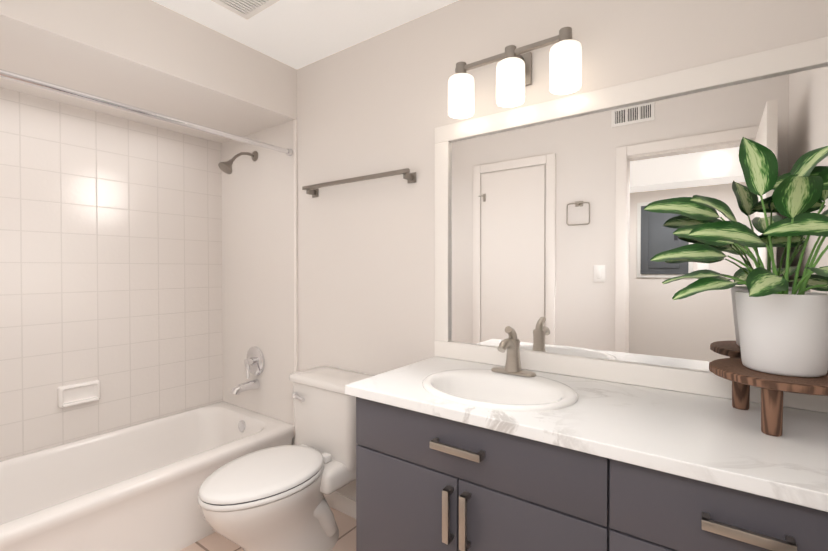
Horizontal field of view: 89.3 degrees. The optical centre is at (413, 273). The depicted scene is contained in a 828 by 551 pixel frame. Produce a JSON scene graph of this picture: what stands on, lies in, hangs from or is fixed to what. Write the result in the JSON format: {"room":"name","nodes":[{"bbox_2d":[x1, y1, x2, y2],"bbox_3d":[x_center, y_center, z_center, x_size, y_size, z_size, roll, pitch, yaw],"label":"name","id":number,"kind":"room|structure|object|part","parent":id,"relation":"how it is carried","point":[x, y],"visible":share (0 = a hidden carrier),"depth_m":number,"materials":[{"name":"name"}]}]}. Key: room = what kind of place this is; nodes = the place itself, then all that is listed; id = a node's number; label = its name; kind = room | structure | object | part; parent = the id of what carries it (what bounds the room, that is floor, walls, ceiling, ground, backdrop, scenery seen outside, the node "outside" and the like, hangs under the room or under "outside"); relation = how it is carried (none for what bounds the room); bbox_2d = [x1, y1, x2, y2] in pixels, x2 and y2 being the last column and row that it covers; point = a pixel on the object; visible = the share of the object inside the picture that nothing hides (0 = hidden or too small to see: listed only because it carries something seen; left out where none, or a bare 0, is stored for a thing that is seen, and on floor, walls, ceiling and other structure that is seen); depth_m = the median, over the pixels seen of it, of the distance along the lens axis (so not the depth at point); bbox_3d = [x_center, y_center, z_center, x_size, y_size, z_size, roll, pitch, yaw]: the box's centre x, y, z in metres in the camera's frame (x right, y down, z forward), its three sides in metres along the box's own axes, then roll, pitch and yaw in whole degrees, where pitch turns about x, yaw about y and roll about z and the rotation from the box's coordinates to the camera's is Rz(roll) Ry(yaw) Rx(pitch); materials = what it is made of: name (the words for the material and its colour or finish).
{"room":"bathroom","nodes":[
{"label":"bathroom","id":0,"kind":"room"},
{"bbox_2d":[0,87,222,460],"bbox_3d":[-1.739,0.068,2.108,0.100,2.347,1.580,0,1,36],"label":"wall tile","id":1,"kind":"structure","parent":0,"point":[111,253],"depth_m":2.18,"materials":[{"name":"white tile"}]},
{"bbox_2d":[57,380,99,407],"bbox_3d":[-1.665,0.602,2.091,0.045,0.104,0.170,0,1,36],"label":"soap dish","id":2,"kind":"object","parent":1,"relation":"attached to","point":[77,394],"visible":0.98,"depth_m":2.09,"materials":[{"name":"white ceramic"}]},
{"bbox_2d":[0,0,296,142],"bbox_3d":[-1.398,-0.966,1.851,0.740,0.272,1.580,0,1,36],"label":"soffit","id":3,"kind":"structure","parent":0,"point":[151,55],"depth_m":1.80,"materials":[{"name":"white paint"}]},
{"bbox_2d":[180,507,355,550],"bbox_3d":[-0.502,1.236,1.262,3.110,0.070,1.730,0,1,36],"label":"floor","id":4,"kind":"structure","parent":0,"point":[346,540],"depth_m":1.87,"materials":[{"name":"tile"}]},
{"bbox_2d":[0,401,294,550],"bbox_3d":[-1.398,1.014,1.874,0.734,0.360,1.576,0,1,36],"label":"bathtub","id":5,"kind":"object","parent":4,"relation":"on","point":[136,487],"visible":0.88,"depth_m":1.89,"materials":[{"name":"white ceramic"}]},
{"bbox_3d":[-0.997,0.886,2.429,0.068,0.068,0.017,0,1,36],"label":"overflow plate","id":6,"kind":"part","parent":5,"relation":"part of","materials":[{"name":"silver metal"}]},
{"bbox_2d":[198,366,374,550],"bbox_3d":[-0.513,0.833,1.744,0.432,0.725,0.744,0,1,36],"label":"toilet","id":7,"kind":"object","parent":4,"relation":"on","point":[270,499],"visible":0.9,"depth_m":1.68,"materials":[{"name":"white ceramic"}]},
{"bbox_3d":[-0.585,0.797,1.644,0.369,0.019,0.498,0,1,36],"label":"seat","id":8,"kind":"part","parent":7,"relation":"part of","materials":[{"name":"white plastic"}]},
{"bbox_3d":[-0.585,0.772,1.643,0.363,0.028,0.492,0,1,36],"label":"lid","id":9,"kind":"part","parent":7,"relation":"part of","materials":[{"name":"white plastic"}]},
{"bbox_3d":[-0.546,1.002,1.700,0.357,0.388,0.616,0,1,36],"label":"bowl","id":10,"kind":"part","parent":7,"relation":"part of","materials":[{"name":"white ceramic"}]},
{"bbox_3d":[-0.526,0.568,1.916,0.077,0.023,0.023,0,1,36],"label":"lever","id":11,"kind":"part","parent":7,"relation":"part of","materials":[{"name":"silver metal"}]},
{"bbox_3d":[-0.365,0.674,1.949,0.404,0.330,0.208,0,1,36],"label":"tank","id":12,"kind":"part","parent":7,"relation":"part of","materials":[{"name":"white ceramic"}]},
{"bbox_3d":[-0.365,0.489,1.947,0.432,0.040,0.234,0,1,36],"label":"tank lid","id":13,"kind":"part","parent":7,"relation":"part of","materials":[{"name":"white ceramic"}]},
{"bbox_2d":[345,390,827,550],"bbox_3d":[0.459,0.792,1.171,1.241,0.821,0.544,0,1,36],"label":"bathroom vanity","id":14,"kind":"object","parent":4,"relation":"on","point":[464,455],"depth_m":1.00,"materials":[{"name":"grey"}]},
{"bbox_3d":[-0.030,0.828,1.239,0.369,0.558,0.019,0,1,36],"label":"door","id":15,"kind":"part","parent":14,"relation":"part of","materials":[{"name":"grey wood"}]},
{"bbox_3d":[0.091,0.644,1.119,0.019,0.140,0.032,0,1,36],"label":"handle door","id":16,"kind":"part","parent":14,"relation":"part of","materials":[{"name":"silver metal"}]},
{"bbox_3d":[0.112,0.463,1.102,0.150,0.019,0.032,0,1,36],"label":"handle drawer","id":17,"kind":"part","parent":14,"relation":"part of","materials":[{"name":"silver metal"}]},
{"bbox_3d":[0.132,0.644,1.089,0.019,0.140,0.032,0,1,36],"label":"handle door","id":18,"kind":"part","parent":14,"relation":"part of","materials":[{"name":"silver metal"}]},
{"bbox_3d":[0.121,0.465,1.127,0.740,0.162,0.019,0,1,36],"label":"drawer","id":19,"kind":"part","parent":14,"relation":"part of","materials":[{"name":"grey wood"}]},
{"bbox_3d":[0.273,0.830,1.022,0.366,0.558,0.019,0,1,36],"label":"door","id":20,"kind":"part","parent":14,"relation":"part of","materials":[{"name":"grey wood"}]},
{"bbox_2d":[345,356,827,501],"bbox_3d":[0.452,0.366,1.170,1.260,0.030,0.546,0,1,36],"label":"countertop","id":21,"kind":"structure","parent":14,"relation":"on","point":[702,434],"depth_m":0.95,"materials":[{"name":"white stone"}]},
{"bbox_2d":[393,362,596,425],"bbox_3d":[0.250,0.414,1.279,0.474,0.151,0.394,0,1,36],"label":"sink","id":22,"kind":"object","parent":21,"relation":"in","point":[539,397],"depth_m":1.34,"materials":[{"name":"white ceramic"}]},
{"bbox_2d":[489,326,540,373],"bbox_3d":[0.314,0.255,1.390,0.156,0.163,0.135,0,1,36],"label":"faucet","id":23,"kind":"object","parent":21,"relation":"on","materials":[{"name":"silver metal"}]},
{"bbox_2d":[709,358,827,436],"bbox_3d":[0.869,0.290,0.989,0.283,0.124,0.283,0,1,36],"label":"plant stand","id":24,"kind":"object","parent":21,"relation":"on","point":[742,377],"visible":0.75,"depth_m":0.92,"materials":[{"name":"brown wood"}]},
{"bbox_2d":[644,137,827,377],"bbox_3d":[0.779,-0.040,0.950,0.457,0.536,0.343,0,1,36],"label":"potted plant","id":25,"kind":"object","parent":24,"relation":"on","point":[783,330],"visible":1,"depth_m":0.94,"materials":[{"name":"green plant"}]},
{"bbox_3d":[0.852,0.299,1.093,0.038,0.104,0.038,0,1,36],"label":"leg","id":26,"kind":"part","parent":24,"relation":"part of","materials":[{"name":"brown wood"}]},
{"bbox_3d":[0.788,0.301,0.922,0.038,0.104,0.038,0,1,36],"label":"leg","id":27,"kind":"part","parent":24,"relation":"part of","materials":[{"name":"brown wood"}]},
{"bbox_3d":[0.627,0.692,0.765,0.496,0.275,0.019,0,1,36],"label":"drawer","id":28,"kind":"part","parent":14,"relation":"part of","materials":[{"name":"grey wood"}]},
{"bbox_3d":[0.627,0.469,0.763,0.496,0.162,0.019,0,1,36],"label":"drawer","id":29,"kind":"part","parent":14,"relation":"part of","materials":[{"name":"grey wood"}]},
{"bbox_3d":[0.597,0.467,0.753,0.132,0.019,0.032,0,1,36],"label":"handle drawer","id":30,"kind":"part","parent":14,"relation":"part of","materials":[{"name":"silver metal"}]},
{"bbox_2d":[152,0,458,68],"bbox_3d":[-0.524,-1.118,0.580,3.840,0.060,2.820,0,1,36],"label":"ceiling","id":31,"kind":"structure","parent":0,"point":[296,34],"depth_m":1.84,"materials":[{"name":"white paint"}]},
{"bbox_2d":[211,0,279,19],"bbox_3d":[-0.680,-1.090,1.623,0.270,0.018,0.250,0,1,36],"label":"ceiling vent","id":32,"kind":"object","parent":31,"relation":"in","point":[247,9],"visible":0.96,"depth_m":1.70,"materials":[{"name":"white plastic"}]},
{"bbox_2d":[292,0,827,518],"bbox_3d":[-0.030,0.070,1.906,3.110,2.347,0.112,0,1,36],"label":"wall","id":33,"kind":"structure","parent":0,"point":[366,256],"depth_m":1.85,"materials":[{"name":"white paint"}]},
{"bbox_2d":[221,120,293,424],"bbox_3d":[-0.944,0.000,2.503,0.728,1.675,0.010,0,1,36],"label":"wall","id":34,"kind":"structure","parent":33,"relation":"attached to","point":[258,253],"depth_m":2.47,"materials":[{"name":"white"}]},
{"bbox_2d":[0,69,292,155],"bbox_3d":[-1.137,-0.657,1.661,0.042,0.042,1.569,0,1,36],"label":"curtain rod","id":35,"kind":"object","parent":34,"relation":"attached to","point":[66,90],"visible":1,"depth_m":1.66,"materials":[{"name":"silver metal"}]},
{"bbox_2d":[218,151,257,173],"bbox_3d":[-1.007,-0.643,2.397,0.080,0.166,0.222,0,1,36],"label":"shower head","id":36,"kind":"object","parent":34,"relation":"attached to","point":[226,167],"visible":1,"depth_m":2.35},
{"bbox_3d":[-0.988,-0.670,2.424,0.017,0.076,0.155,0,1,36],"label":"arm","id":37,"kind":"part","parent":36,"relation":"part of"},
{"bbox_2d":[231,346,264,394],"bbox_3d":[-0.989,0.566,2.437,0.170,0.259,0.162,0,1,36],"label":"tub faucet","id":38,"kind":"object","parent":34,"relation":"attached to","point":[254,362],"visible":1,"depth_m":2.45,"materials":[{"name":"silver metal"}]},
{"bbox_3d":[-0.985,0.663,2.435,0.060,0.065,0.162,0,1,36],"label":"spout","id":39,"kind":"part","parent":38,"relation":"part of","materials":[{"name":"silver metal"}]},
{"bbox_3d":[-0.968,0.563,2.446,0.047,0.095,0.041,0,1,36],"label":"lever","id":40,"kind":"part","parent":38,"relation":"part of","materials":[{"name":"silver metal"}]},
{"bbox_2d":[294,119,297,444],"bbox_3d":[-0.644,0.177,2.286,0.018,2.025,0.014,0,1,36],"label":"trim","id":41,"kind":"structure","parent":33,"relation":"attached to","point":[295,260],"depth_m":2.28,"materials":[{"name":"white paint"}]},
{"bbox_2d":[302,168,415,197],"bbox_3d":[-0.281,-0.421,1.984,0.675,0.048,0.068,0,1,36],"label":"towel bar","id":42,"kind":"object","parent":33,"relation":"attached to","point":[406,173],"visible":1,"depth_m":1.91,"materials":[{"name":"silver metal"}]},
{"bbox_3d":[-0.532,-0.422,2.171,0.018,0.026,0.052,0,1,36],"label":"post","id":43,"kind":"part","parent":42,"relation":"part of","materials":[{"name":"silver metal"}]},
{"bbox_3d":[-0.517,-0.421,2.191,0.044,0.044,0.008,0,1,36],"label":"plate","id":44,"kind":"part","parent":42,"relation":"part of","materials":[{"name":"silver metal"}]},
{"bbox_3d":[-0.024,-0.418,1.806,0.018,0.026,0.052,0,1,36],"label":"post","id":45,"kind":"part","parent":42,"relation":"part of","materials":[{"name":"silver metal"}]},
{"bbox_3d":[-0.009,-0.417,1.827,0.044,0.044,0.008,0,1,36],"label":"plate","id":46,"kind":"part","parent":42,"relation":"part of","materials":[{"name":"silver metal"}]},
{"bbox_2d":[448,27,581,118],"bbox_3d":[0.347,-0.697,1.482,0.481,0.199,0.146,0,1,36],"label":"sconce","id":47,"kind":"object","parent":33,"relation":"attached to","point":[513,73],"visible":1,"depth_m":1.42,"materials":[{"name":"white glass"}]},
{"bbox_3d":[0.177,-0.666,1.574,0.098,0.136,0.098,0,1,36],"label":"lamp shade","id":48,"kind":"part","parent":47,"relation":"part of","materials":[{"name":"white glass"}]},
{"bbox_3d":[0.336,-0.665,1.460,0.098,0.136,0.098,0,1,36],"label":"lamp shade","id":49,"kind":"part","parent":47,"relation":"part of","materials":[{"name":"white glass"}]},
{"bbox_3d":[0.488,-0.664,1.351,0.098,0.136,0.098,0,1,36],"label":"lamp shade","id":50,"kind":"part","parent":47,"relation":"part of","materials":[{"name":"white glass"}]},
{"bbox_2d":[435,36,827,412],"bbox_3d":[0.603,-0.125,1.379,1.258,0.946,0.025,0,1,36],"label":"mirror","id":51,"kind":"object","parent":33,"relation":"attached to","point":[553,237],"visible":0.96,"depth_m":1.34,"materials":[{"name":"clear glass"}]},
{"bbox_3d":[0.118,-0.129,1.727,0.066,0.814,0.025,0,1,36],"label":"frame","id":52,"kind":"part","parent":51,"relation":"part of","materials":[{"name":"white paint"}]},
{"bbox_3d":[0.603,-0.565,1.374,1.258,0.066,0.025,0,1,36],"label":"frame","id":53,"kind":"part","parent":51,"relation":"part of","materials":[{"name":"white paint"}]},
{"bbox_3d":[0.603,0.315,1.384,1.258,0.066,0.025,0,1,36],"label":"frame","id":54,"kind":"part","parent":51,"relation":"part of","materials":[{"name":"white paint"}]}
]}

